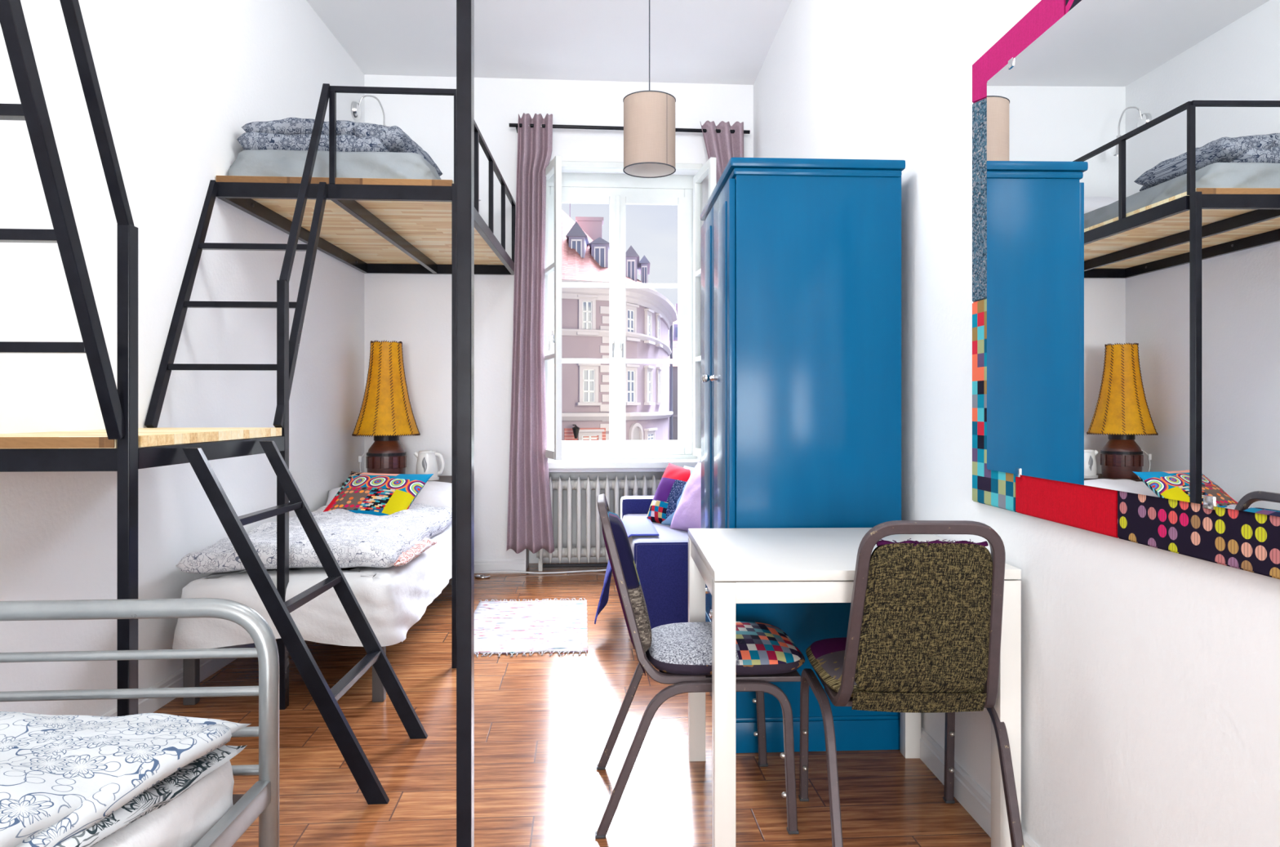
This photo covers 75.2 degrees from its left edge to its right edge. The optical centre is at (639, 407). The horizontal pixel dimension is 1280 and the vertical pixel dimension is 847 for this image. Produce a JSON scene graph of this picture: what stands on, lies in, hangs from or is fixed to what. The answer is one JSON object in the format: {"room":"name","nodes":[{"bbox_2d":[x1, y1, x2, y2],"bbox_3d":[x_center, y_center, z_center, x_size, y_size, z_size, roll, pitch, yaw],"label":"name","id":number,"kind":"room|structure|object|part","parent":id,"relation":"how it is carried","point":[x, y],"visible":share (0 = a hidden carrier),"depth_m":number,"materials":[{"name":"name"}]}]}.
{"room":"dormitory","nodes":[
{"label":"dormitory","id":0,"kind":"room"},
{"bbox_2d":[0,0,364,715],"bbox_3d":[-1.916,-0.566,-0.496,0.305,3.400,12.501,0,0,-1],"label":"wall","id":1,"kind":"structure","parent":0,"point":[180,81],"depth_m":3.15,"materials":[{"name":"white paint"}]},
{"bbox_2d":[101,642,255,715],"bbox_3d":[-1.755,1.088,-0.536,0.016,0.092,12.386,0,0,-1],"label":"baseboard","id":2,"kind":"structure","parent":1,"relation":"attached to","point":[208,666],"depth_m":3.25,"materials":[{"name":"white paint"}]},
{"bbox_2d":[351,94,386,126],"bbox_3d":[-1.754,-1.878,5.443,0.234,0.333,0.116,0,0,-4],"label":"reading lamp","id":3,"kind":"object","parent":1,"relation":"attached to","point":[355,107],"visible":0.78,"depth_m":5.42,"materials":[{"name":"silver metal"}]},
{"bbox_2d":[306,0,791,84],"bbox_3d":[-0.380,-2.366,-0.342,4.004,0.200,13.170,0,0,-4],"label":"ceiling","id":4,"kind":"structure","parent":0,"point":[709,42],"depth_m":5.07,"materials":[{"name":"white paint"}]},
{"bbox_2d":[622,0,675,177],"bbox_3d":[0.045,-1.696,3.950,0.251,1.141,0.251,0,0,-4],"label":"pendant lamp","id":5,"kind":"object","parent":4,"relation":"hanging from","point":[649,116],"visible":1,"depth_m":3.85,"materials":[{"name":"brown fabric"}]},
{"bbox_3d":[0.045,-1.293,3.950,0.246,0.330,0.246,0,0,-4],"label":"lamp shade","id":6,"kind":"part","parent":5,"relation":"part of","materials":[{"name":"brown fabric"}]},
{"bbox_3d":[0.045,-1.816,3.950,0.005,0.900,0.005,0,0,19],"label":"cord","id":7,"kind":"part","parent":5,"relation":"part of","materials":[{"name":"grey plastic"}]},
{"bbox_2d":[364,74,753,571],"bbox_3d":[-0.551,-0.566,5.976,3.286,3.400,0.460,0,0,-4],"label":"wall","id":8,"kind":"structure","parent":0,"point":[412,309],"depth_m":5.71,"materials":[{"name":"white paint"}]},
{"bbox_2d":[474,559,525,573],"bbox_3d":[-1.330,1.088,5.685,1.092,0.092,0.016,0,0,-4],"label":"baseboard","id":9,"kind":"structure","parent":8,"relation":"attached to","point":[480,565],"depth_m":5.70,"materials":[{"name":"white paint"}]},
{"bbox_2d":[543,155,715,468],"bbox_3d":[-0.100,-0.643,5.726,1.280,2.125,0.842,0,0,-4],"label":"window","id":10,"kind":"structure","parent":8,"relation":"in","point":[683,191],"depth_m":6.04,"materials":[{"name":"white paint"}]},
{"bbox_3d":[-0.567,-0.431,5.322,0.044,0.130,0.018,0,0,-19],"label":"handle","id":11,"kind":"part","parent":10,"relation":"part of","materials":[{"name":"silver metal"}]},
{"bbox_3d":[-0.195,-0.431,6.039,0.018,0.130,0.044,0,0,-4],"label":"handle","id":12,"kind":"part","parent":10,"relation":"part of","materials":[{"name":"silver metal"}]},
{"bbox_3d":[-0.127,-0.431,6.043,0.018,0.130,0.044,0,0,-4],"label":"handle","id":13,"kind":"part","parent":10,"relation":"part of","materials":[{"name":"silver metal"}]},
{"bbox_3d":[-0.111,0.396,5.894,1.280,0.047,0.345,0,0,-4],"label":"sill","id":14,"kind":"part","parent":10,"relation":"part of","materials":[{"name":"white paint"}]},
{"bbox_2d":[509,123,750,133],"bbox_3d":[-0.067,-1.906,5.723,1.645,0.035,0.112,0,0,-4],"label":"curtain rod","id":15,"kind":"object","parent":8,"relation":"attached to","point":[511,125],"visible":0.45,"depth_m":5.66,"materials":[{"name":"black metal"}]},
{"bbox_2d":[506,112,554,553],"bbox_3d":[-0.738,-0.503,5.608,0.321,2.955,0.104,0,0,-4],"label":"window curtain","id":16,"kind":"object","parent":15,"relation":"hanging from","point":[530,522],"visible":1,"depth_m":5.60,"materials":[{"name":"fabric"}]},
{"bbox_2d":[699,120,743,184],"bbox_3d":[0.567,-0.493,5.702,0.313,2.935,0.093,0,0,-4],"label":"window curtain","id":17,"kind":"object","parent":15,"relation":"hanging from","point":[724,145],"visible":0.16,"depth_m":5.69,"materials":[{"name":"fabric"}]},
{"bbox_2d":[152,561,991,846],"bbox_3d":[-0.380,1.234,-0.342,4.004,0.200,13.170,0,0,-4],"label":"floor","id":18,"kind":"structure","parent":0,"point":[544,724],"depth_m":2.66,"materials":[{"name":"brown wood"}]},
{"bbox_2d":[0,597,279,846],"bbox_3d":[-1.242,0.674,0.589,1.156,0.919,2.184,0,0,-4],"label":"bed","id":19,"kind":"object","parent":18,"relation":"on","point":[261,800],"visible":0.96,"depth_m":1.67,"materials":[{"name":"silver metal"}]},
{"bbox_2d":[90,760,234,846],"bbox_3d":[-1.231,0.704,0.603,1.034,0.137,2.042,0,0,-4],"label":"mattress","id":20,"kind":"object","parent":19,"relation":"on","point":[183,821],"visible":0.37,"depth_m":1.43,"materials":[{"name":"white fabric"}]},
{"bbox_2d":[0,711,250,846],"bbox_3d":[-1.190,0.608,0.703,0.999,0.147,1.805,0,0,-4],"label":"duvet","id":21,"kind":"object","parent":20,"relation":"on","point":[66,780],"visible":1,"depth_m":1.33,"materials":[{"name":"white fabric"}]},
{"bbox_3d":[-0.736,0.776,0.618,0.030,0.048,2.135,0,0,-1],"label":"rail","id":22,"kind":"part","parent":19,"relation":"part of","materials":[{"name":"silver metal"}]},
{"bbox_2d":[0,223,427,804],"bbox_3d":[-1.283,0.327,2.657,1.127,1.614,1.032,0,0,-4],"label":"landing platform","id":23,"kind":"object","parent":18,"relation":"on","point":[76,450],"visible":0.94,"depth_m":2.38,"materials":[{"name":"black metal"}]},
{"bbox_3d":[-1.333,0.330,2.164,0.030,1.608,0.046,0,0,-4],"label":"post","id":24,"kind":"part","parent":23,"relation":"part of","materials":[{"name":"black metal"}]},
{"bbox_3d":[-1.351,0.327,3.146,0.030,1.614,0.046,0,0,-4],"label":"post","id":25,"kind":"part","parent":23,"relation":"part of","materials":[{"name":"black metal"}]},
{"bbox_3d":[-1.018,0.625,2.392,0.590,1.018,0.028,0,0,0],"label":"ladder rail","id":26,"kind":"part","parent":23,"relation":"part of","materials":[{"name":"black metal"}]},
{"bbox_3d":[-1.027,0.625,2.877,0.592,1.018,0.031,0,0,3],"label":"ladder rail","id":27,"kind":"part","parent":23,"relation":"part of","materials":[{"name":"black metal"}]},
{"bbox_2d":[0,0,474,846],"bbox_3d":[-1.068,-0.176,0.671,1.585,2.620,3.030,0,0,-4],"label":"bed","id":28,"kind":"object","parent":18,"relation":"on","point":[33,108],"visible":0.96,"depth_m":1.73,"materials":[{"name":"black metal"}]},
{"bbox_3d":[-1.329,-0.442,1.913,0.031,1.044,0.483,0,0,-3],"label":"ladder rail","id":29,"kind":"part","parent":28,"relation":"part of","materials":[{"name":"black metal"}]},
{"bbox_3d":[-1.316,-0.964,1.905,0.028,1.007,0.534,0,0,-4],"label":"handrail","id":30,"kind":"part","parent":28,"relation":"part of","materials":[{"name":"black metal"}]},
{"bbox_3d":[-0.359,-0.176,1.710,0.030,2.620,0.046,0,0,-4],"label":"post","id":31,"kind":"part","parent":28,"relation":"part of","materials":[{"name":"black metal"}]},
{"bbox_2d":[172,523,451,705],"bbox_3d":[-1.396,0.891,4.127,0.892,0.486,2.060,0,0,-4],"label":"bed","id":32,"kind":"object","parent":18,"relation":"on","point":[393,598],"visible":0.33,"depth_m":3.17,"materials":[{"name":"white fabric"}]},
{"bbox_3d":[-1.721,0.969,3.190,0.044,0.330,0.044,0,0,-4],"label":"leg","id":33,"kind":"part","parent":32,"relation":"part of","materials":[{"name":"grey metal"}]},
{"bbox_2d":[175,502,451,573],"bbox_3d":[-1.391,0.591,3.977,0.858,0.139,1.586,0,0,-4],"label":"duvet","id":34,"kind":"object","parent":32,"relation":"on","point":[397,538],"visible":0.68,"depth_m":3.43,"materials":[{"name":"grey fabric"}]},
{"bbox_2d":[323,471,433,515],"bbox_3d":[-1.429,0.504,4.413,0.530,0.294,0.379,0,0,18],"label":"cushion","id":35,"kind":"object","parent":34,"relation":"on","point":[371,493],"visible":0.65,"depth_m":4.38,"materials":[{"name":"fabric"}]},
{"bbox_2d":[325,486,341,505],"bbox_3d":[-1.532,0.559,4.827,0.600,0.209,0.420,0,0,-11],"label":"pillow","id":36,"kind":"object","parent":32,"relation":"on","point":[331,493],"visible":0.04,"depth_m":4.83,"materials":[{"name":"white fabric"}]},
{"bbox_3d":[-1.012,0.969,3.224,0.044,0.330,0.044,0,0,-4],"label":"leg","id":37,"kind":"part","parent":32,"relation":"part of","materials":[{"name":"grey metal"}]},
{"bbox_2d":[412,480,451,507],"bbox_3d":[-1.283,0.553,4.854,0.520,0.233,0.444,0,0,-1],"label":"pillow","id":38,"kind":"object","parent":32,"relation":"on","point":[433,493],"visible":0.21,"depth_m":4.74,"materials":[{"name":"white fabric"}]},
{"bbox_2d":[144,83,515,667],"bbox_3d":[-1.337,-0.136,4.383,1.151,2.539,2.582,0,0,-4],"label":"bed","id":39,"kind":"object","parent":18,"relation":"on","point":[371,225],"visible":0.82,"depth_m":3.63,"materials":[{"name":"black metal"}]},
{"bbox_3d":[-1.821,-0.447,3.324,0.029,1.054,0.535,0,0,-3],"label":"ladder rail","id":40,"kind":"part","parent":39,"relation":"part of","materials":[{"name":"black metal"}]},
{"bbox_3d":[-1.360,-0.447,3.355,0.029,1.054,0.536,0,0,-2],"label":"ladder rail","id":41,"kind":"part","parent":39,"relation":"part of","materials":[{"name":"black metal"}]},
{"bbox_3d":[-1.355,-0.938,3.383,0.029,0.935,0.490,0,0,-1],"label":"handrail","id":42,"kind":"part","parent":39,"relation":"part of","materials":[{"name":"black metal"}]},
{"bbox_3d":[-1.342,-1.178,3.632,0.025,0.406,0.025,0,0,-4],"label":"guard post","id":43,"kind":"part","parent":39,"relation":"part of","materials":[{"name":"black metal"}]},
{"bbox_2d":[227,149,440,179],"bbox_3d":[-1.413,-1.089,4.656,1.005,0.163,1.978,0,0,-4],"label":"mattress","id":44,"kind":"object","parent":39,"relation":"on","point":[250,162],"visible":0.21,"depth_m":3.71,"materials":[{"name":"grey fabric"}]},
{"bbox_2d":[236,117,442,176],"bbox_3d":[-1.424,-1.238,4.077,0.808,0.190,0.689,0,0,-4],"label":"duvet","id":45,"kind":"object","parent":44,"relation":"on","point":[288,133],"visible":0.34,"depth_m":3.76,"materials":[{"name":"grey fabric"}]},
{"bbox_3d":[-1.081,-1.391,3.650,0.549,0.022,0.025,0,0,-4],"label":"guard rail","id":46,"kind":"part","parent":39,"relation":"part of","materials":[{"name":"black metal"}]},
{"bbox_3d":[-0.806,0.079,3.639,0.030,2.110,0.040,0,0,-4],"label":"post","id":47,"kind":"part","parent":39,"relation":"part of","materials":[{"name":"black metal"}]},
{"bbox_3d":[-0.808,-1.177,3.670,0.025,0.406,0.025,0,0,-4],"label":"guard post","id":48,"kind":"part","parent":39,"relation":"part of","materials":[{"name":"black metal"}]},
{"bbox_3d":[-0.822,-1.177,4.169,0.025,0.406,0.025,0,0,-4],"label":"guard post","id":49,"kind":"part","parent":39,"relation":"part of","materials":[{"name":"black metal"}]},
{"bbox_3d":[-0.836,-1.177,4.664,0.025,0.406,0.025,0,0,-4],"label":"guard post","id":50,"kind":"part","parent":39,"relation":"part of","materials":[{"name":"black metal"}]},
{"bbox_3d":[-0.836,-1.391,4.681,0.025,0.022,2.027,0,0,-2],"label":"guard rail","id":51,"kind":"part","parent":39,"relation":"part of","materials":[{"name":"black metal"}]},
{"bbox_3d":[-0.850,-1.177,5.164,0.025,0.406,0.025,0,0,-4],"label":"guard post","id":52,"kind":"part","parent":39,"relation":"part of","materials":[{"name":"black metal"}]},
{"bbox_3d":[-0.864,-1.177,5.684,0.025,0.406,0.025,0,0,-4],"label":"guard post","id":53,"kind":"part","parent":39,"relation":"part of","materials":[{"name":"black metal"}]},
{"bbox_2d":[342,475,451,485],"bbox_3d":[-1.493,0.798,5.401,0.725,0.672,0.500,0,0,-4],"label":"shelf","id":54,"kind":"object","parent":18,"relation":"on","point":[447,478],"visible":0.09,"depth_m":5.37,"materials":[{"name":"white wood"}]},
{"bbox_2d":[351,340,420,473],"bbox_3d":[-1.629,0.018,5.342,0.411,0.889,0.419,0,0,43],"label":"table lamp","id":55,"kind":"object","parent":54,"relation":"on","point":[386,413],"visible":0.99,"depth_m":5.24,"materials":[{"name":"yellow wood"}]},
{"bbox_3d":[-1.751,0.363,5.274,0.065,0.183,0.025,0,0,-22],"label":"lamp cord","id":56,"kind":"part","parent":55,"relation":"part of","materials":[{"name":"white plastic"}]},
{"bbox_3d":[-1.629,-0.124,5.342,0.405,0.592,0.405,0,0,-4],"label":"lamp shade","id":57,"kind":"part","parent":55,"relation":"part of","materials":[{"name":"yellow fabric"}]},
{"bbox_2d":[413,449,444,480],"bbox_3d":[-1.356,0.367,5.325,0.165,0.190,0.150,0,0,-43],"label":"electric kettle","id":58,"kind":"object","parent":54,"relation":"on","point":[427,463],"visible":0.91,"depth_m":5.28,"materials":[{"name":"white plastic"}]},
{"bbox_2d":[475,574,490,577],"bbox_3d":[-1.054,1.127,5.548,0.100,0.014,0.067,0,0,16],"label":"loop","id":59,"kind":"object","parent":18,"relation":"on","point":[476,575],"visible":1,"depth_m":5.53,"materials":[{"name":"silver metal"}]},
{"bbox_2d":[474,597,587,657],"bbox_3d":[-0.592,1.128,4.349,0.632,0.011,1.141,0,0,-4],"label":"rag rug","id":60,"kind":"object","parent":18,"relation":"on","point":[506,627],"visible":0.94,"depth_m":4.26,"materials":[{"name":"white fabric"}]},
{"bbox_2d":[474,568,606,573],"bbox_3d":[-0.544,1.120,5.705,1.253,0.024,0.062,0,0,-6],"label":"power cord","id":61,"kind":"object","parent":18,"relation":"on","point":[600,570],"visible":0.77,"depth_m":5.67,"materials":[{"name":"white plastic"}]},
{"bbox_2d":[536,474,662,571],"bbox_3d":[-0.069,0.804,5.834,1.305,0.660,0.150,0,0,-4],"label":"radiator","id":62,"kind":"object","parent":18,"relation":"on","point":[635,484],"visible":0.35,"depth_m":5.75,"materials":[{"name":"white metal"}]},
{"bbox_2d":[620,495,688,628],"bbox_3d":[0.365,0.714,4.715,0.900,0.760,1.262,0,0,-4],"label":"armchair","id":63,"kind":"object","parent":18,"relation":"on","point":[661,561],"visible":0.16,"depth_m":4.07,"materials":[{"name":"blue fabric"}]},
{"bbox_2d":[594,517,658,623],"bbox_3d":[-0.084,0.844,4.418,0.326,0.415,0.732,0,0,-4],"label":"throw blanket","id":64,"kind":"object","parent":63,"relation":"on","point":[643,526],"visible":0.57,"depth_m":4.31,"materials":[{"name":"blue fabric"}]},
{"bbox_3d":[0.326,0.827,5.259,0.895,0.535,0.170,0,0,-4],"label":"armrest","id":65,"kind":"part","parent":63,"relation":"part of","materials":[{"name":"blue fabric"}]},
{"bbox_2d":[622,513,688,564],"bbox_3d":[0.306,0.713,4.627,0.760,0.122,1.090,0,0,-4],"label":"seat cushion","id":66,"kind":"object","parent":63,"relation":"on","point":[670,546],"depth_m":4.07,"materials":[{"name":"blue fabric"}]},
{"bbox_3d":[0.414,0.879,4.112,0.875,0.430,0.052,0,0,-4],"label":"panel","id":67,"kind":"part","parent":63,"relation":"part of","materials":[{"name":"blue fabric"}]},
{"bbox_2d":[646,462,690,523],"bbox_3d":[0.210,0.504,4.705,0.215,0.360,0.384,0,0,-36],"label":"cushion","id":68,"kind":"object","parent":63,"relation":"on","point":[669,489],"visible":0.52,"depth_m":4.67,"materials":[{"name":"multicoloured fabric"}]},
{"bbox_2d":[661,465,693,525],"bbox_3d":[0.309,0.499,4.562,0.202,0.335,0.421,0,0,-37],"label":"cushion","id":69,"kind":"object","parent":63,"relation":"on","point":[668,521],"visible":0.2,"depth_m":4.60,"materials":[{"name":"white fabric"}]},
{"bbox_2d":[670,462,701,531],"bbox_3d":[0.370,0.484,4.395,0.248,0.364,0.443,0,0,-37],"label":"cushion","id":70,"kind":"object","parent":63,"relation":"on","point":[687,514],"visible":0.3,"depth_m":4.40,"materials":[{"name":"purple fabric"}]},
{"bbox_2d":[595,493,804,838],"bbox_3d":[0.165,0.698,2.421,0.586,0.882,0.442,0,0,-2],"label":"banquet chair","id":71,"kind":"object","parent":18,"relation":"on","point":[681,652],"visible":0.88,"depth_m":2.25,"materials":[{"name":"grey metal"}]},
{"bbox_3d":[-0.059,0.495,2.412,0.104,0.373,0.316,0,0,-2],"label":"backrest","id":72,"kind":"part","parent":71,"relation":"part of","materials":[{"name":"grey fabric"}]},
{"bbox_3d":[-0.033,0.495,2.413,0.124,0.373,0.316,0,0,-2],"label":"backrest","id":73,"kind":"part","parent":71,"relation":"part of","materials":[{"name":"fabric"}]},
{"bbox_3d":[0.022,0.498,2.415,0.292,0.483,0.387,0,0,-2],"label":"frame","id":74,"kind":"part","parent":71,"relation":"part of","materials":[{"name":"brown metal"}]},
{"bbox_3d":[0.134,0.934,2.628,0.537,0.408,0.022,0,0,-2],"label":"leg frame","id":75,"kind":"part","parent":71,"relation":"part of","materials":[{"name":"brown metal"}]},
{"bbox_3d":[0.152,0.934,2.213,0.537,0.408,0.022,0,0,-2],"label":"leg frame","id":76,"kind":"part","parent":71,"relation":"part of","materials":[{"name":"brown metal"}]},
{"bbox_3d":[0.236,0.688,2.424,0.444,0.078,0.424,0,0,-2],"label":"seat","id":77,"kind":"part","parent":71,"relation":"part of","materials":[{"name":"fabric"}]},
{"bbox_2d":[700,157,905,752],"bbox_3d":[0.549,0.155,3.139,0.638,1.957,0.815,0,0,-4],"label":"wardrobe","id":78,"kind":"object","parent":18,"relation":"on","point":[801,258],"visible":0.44,"depth_m":2.75,"materials":[{"name":"teal paint"}]},
{"bbox_3d":[0.263,-0.081,3.310,0.005,1.230,0.271,0,0,-3],"label":"door panel","id":79,"kind":"part","parent":78,"relation":"part of","materials":[{"name":"teal paint"}]},
{"bbox_3d":[0.276,-0.079,3.311,0.027,1.361,0.371,0,0,-4],"label":"door","id":80,"kind":"part","parent":78,"relation":"part of","materials":[{"name":"teal paint"}]},
{"bbox_3d":[0.284,0.724,3.122,0.026,0.229,0.774,0,0,-3],"label":"ledge moulding","id":81,"kind":"part","parent":78,"relation":"part of","materials":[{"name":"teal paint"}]},
{"bbox_3d":[0.286,0.728,3.124,0.033,0.176,0.746,0,0,-4],"label":"drawer","id":82,"kind":"part","parent":78,"relation":"part of","materials":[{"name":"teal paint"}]},
{"bbox_3d":[0.256,-0.111,3.097,0.042,0.032,0.032,0,0,-4],"label":"knob","id":83,"kind":"part","parent":78,"relation":"part of","materials":[{"name":"silver metal"}]},
{"bbox_3d":[0.264,0.728,2.938,0.042,0.032,0.032,0,0,-4],"label":"knob","id":84,"kind":"part","parent":78,"relation":"part of","materials":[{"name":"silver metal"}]},
{"bbox_3d":[0.283,-0.081,2.936,0.005,1.230,0.271,0,0,-3],"label":"door panel","id":85,"kind":"part","parent":78,"relation":"part of","materials":[{"name":"teal paint"}]},
{"bbox_3d":[0.296,-0.079,2.937,0.027,1.361,0.371,0,0,-4],"label":"door","id":86,"kind":"part","parent":78,"relation":"part of","materials":[{"name":"teal paint"}]},
{"bbox_3d":[0.568,-0.794,3.140,0.600,0.057,0.815,0,0,-4],"label":"cornice","id":87,"kind":"part","parent":78,"relation":"part of","materials":[{"name":"teal paint"}]},
{"bbox_2d":[688,527,1021,846],"bbox_3d":[0.544,0.764,2.375,0.777,0.740,0.738,0,0,-4],"label":"table","id":88,"kind":"object","parent":18,"relation":"on","point":[782,565],"visible":0.72,"depth_m":2.03,"materials":[{"name":"white paint"}]},
{"bbox_3d":[0.184,0.778,2.693,0.054,0.712,0.054,0,0,-4],"label":"leg","id":89,"kind":"part","parent":88,"relation":"part of","materials":[{"name":"white paint"}]},
{"bbox_3d":[0.205,0.778,2.034,0.054,0.712,0.054,0,0,-4],"label":"leg","id":90,"kind":"part","parent":88,"relation":"part of","materials":[{"name":"white paint"}]},
{"bbox_3d":[0.883,0.778,2.716,0.054,0.712,0.054,0,0,-4],"label":"leg","id":91,"kind":"part","parent":88,"relation":"part of","materials":[{"name":"white paint"}]},
{"bbox_3d":[0.905,0.778,2.056,0.054,0.712,0.054,0,0,-4],"label":"leg","id":92,"kind":"part","parent":88,"relation":"part of","materials":[{"name":"white paint"}]},
{"bbox_2d":[798,520,1024,846],"bbox_3d":[0.676,0.698,2.168,0.442,0.882,0.586,0,0,2],"label":"banquet chair","id":93,"kind":"object","parent":18,"relation":"on","point":[924,630],"visible":1,"depth_m":1.95,"materials":[{"name":"brown fabric"}]},
{"bbox_3d":[0.467,0.934,2.152,0.022,0.408,0.537,0,0,2],"label":"leg frame","id":94,"kind":"part","parent":93,"relation":"part of","materials":[{"name":"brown metal"}]},
{"bbox_3d":[0.670,0.495,1.970,0.316,0.373,0.124,0,0,2],"label":"backrest","id":95,"kind":"part","parent":93,"relation":"part of","materials":[{"name":"brown fabric"}]},
{"bbox_3d":[0.678,0.688,2.239,0.424,0.078,0.444,0,0,2],"label":"seat","id":96,"kind":"part","parent":93,"relation":"part of","materials":[{"name":"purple fabric"}]},
{"bbox_3d":[0.672,0.498,2.025,0.387,0.483,0.292,0,0,2],"label":"frame","id":97,"kind":"part","parent":93,"relation":"part of","materials":[{"name":"brown metal"}]},
{"bbox_3d":[0.669,0.495,1.944,0.316,0.373,0.104,0,0,2],"label":"backrest","id":98,"kind":"part","parent":93,"relation":"part of","materials":[{"name":"brown fabric"}]},
{"bbox_3d":[0.883,0.934,2.140,0.022,0.408,0.537,0,0,2],"label":"leg frame","id":99,"kind":"part","parent":93,"relation":"part of","materials":[{"name":"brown metal"}]},
{"bbox_2d":[753,0,1279,846],"bbox_3d":[1.191,-0.566,-0.285,0.300,3.400,12.483,0,0,-2],"label":"wall","id":100,"kind":"structure","parent":0,"point":[1150,676],"depth_m":2.00,"materials":[{"name":"white paint"}]},
{"bbox_2d":[920,725,1039,846],"bbox_3d":[1.036,1.088,-0.345,0.016,0.092,12.375,0,0,-2],"label":"baseboard","id":101,"kind":"structure","parent":100,"relation":"attached to","point":[974,798],"depth_m":2.36,"materials":[{"name":"white paint"}]},
{"bbox_2d":[972,0,1279,578],"bbox_3d":[0.961,-0.345,1.360,0.024,1.207,1.883,0,0,-2],"label":"wall mirror","id":102,"kind":"object","parent":100,"relation":"attached to","point":[1126,153],"visible":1,"depth_m":1.58,"materials":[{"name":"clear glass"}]},
{"label":"outside","id":103,"kind":"structure","parent":0,"visible":0},
{"bbox_3d":[5.339,5.734,68.707,140.000,0.200,123.630,0,0,-4],"label":"ground","id":104,"kind":"structure","parent":103,"visible":0},
{"bbox_2d":[561,203,677,440],"bbox_3d":[-3.261,-4.910,70.053,15.513,21.088,42.939,0,0,-4],"label":"building","id":105,"kind":"structure","parent":104,"relation":"on","point":[651,315],"depth_m":52.22,"materials":[{"name":"pink paint"}]},
{"bbox_2d":[572,424,579,438],"bbox_3d":[-3.911,1.419,49.879,0.480,0.840,0.840,0,0,-26],"label":"street lantern","id":106,"kind":"object","parent":105,"relation":"attached to","point":[575,428],"visible":1,"depth_m":49.60,"materials":[{"name":"black metal"}]},
{"bbox_3d":[-4.082,-10.103,53.480,0.550,1.369,0.080,0,0,0],"label":"pane","id":107,"kind":"part","parent":105,"relation":"part of","materials":[{"name":"clear glass"}]},
{"bbox_3d":[-3.239,-5.532,50.580,0.617,1.873,0.070,0,0,-19],"label":"pane","id":108,"kind":"part","parent":105,"relation":"part of","materials":[{"name":"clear glass"}]},
{"bbox_3d":[-3.143,-1.330,50.614,0.757,2.006,0.070,0,0,-21],"label":"pane","id":109,"kind":"part","parent":105,"relation":"part of","materials":[{"name":"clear glass"}]},
{"bbox_3d":[-2.636,-9.848,54.480,0.592,1.318,0.080,0,0,0],"label":"pane","id":110,"kind":"part","parent":105,"relation":"part of","materials":[{"name":"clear glass"}]},
{"bbox_3d":[0.021,-7.116,58.289,5.525,1.100,23.835,0,0,24],"label":"eave cornice","id":111,"kind":"part","parent":105,"relation":"part of","materials":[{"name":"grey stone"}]},
{"bbox_3d":[-0.658,-5.261,52.272,0.070,1.763,0.831,0,0,31],"label":"pane","id":112,"kind":"part","parent":105,"relation":"part of","materials":[{"name":"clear glass"}]},
{"bbox_3d":[-0.641,-1.342,52.299,0.070,2.002,0.895,0,0,31],"label":"pane","id":113,"kind":"part","parent":105,"relation":"part of","materials":[{"name":"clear glass"}]},
{"bbox_3d":[-0.595,-9.146,55.480,0.444,1.368,0.080,0,0,0],"label":"pane","id":114,"kind":"part","parent":105,"relation":"part of","materials":[{"name":"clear glass"}]},
{"bbox_3d":[-0.283,3.296,52.756,1.086,4.676,1.349,0,0,-4],"label":"arched doorway","id":115,"kind":"part","parent":105,"relation":"part of","materials":[{"name":"grey stone"}]},
{"bbox_3d":[-0.304,3.351,52.769,0.030,4.566,1.240,0,0,32],"label":"door","id":116,"kind":"part","parent":105,"relation":"part of","materials":[{"name":"grey paint"}]},
{"bbox_3d":[0.301,-9.234,57.980,0.315,1.237,0.080,0,0,0],"label":"pane","id":117,"kind":"part","parent":105,"relation":"part of","materials":[{"name":"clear glass"}]},
{"bbox_3d":[0.522,-1.381,55.090,0.070,2.032,1.027,0,0,14],"label":"pane","id":118,"kind":"part","parent":105,"relation":"part of","materials":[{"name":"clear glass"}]},
{"bbox_2d":[669,303,677,439],"bbox_3d":[5.744,-2.448,91.105,9.847,20.091,27.355,0,0,-4],"label":"house","id":119,"kind":"structure","parent":104,"relation":"on","point":[675,322],"depth_m":78.00,"materials":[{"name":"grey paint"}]},
{"bbox_3d":[3.901,-7.973,87.800,0.342,1.025,0.200,0,0,0],"label":"pane","id":120,"kind":"part","parent":119,"relation":"part of","materials":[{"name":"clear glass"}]}
]}

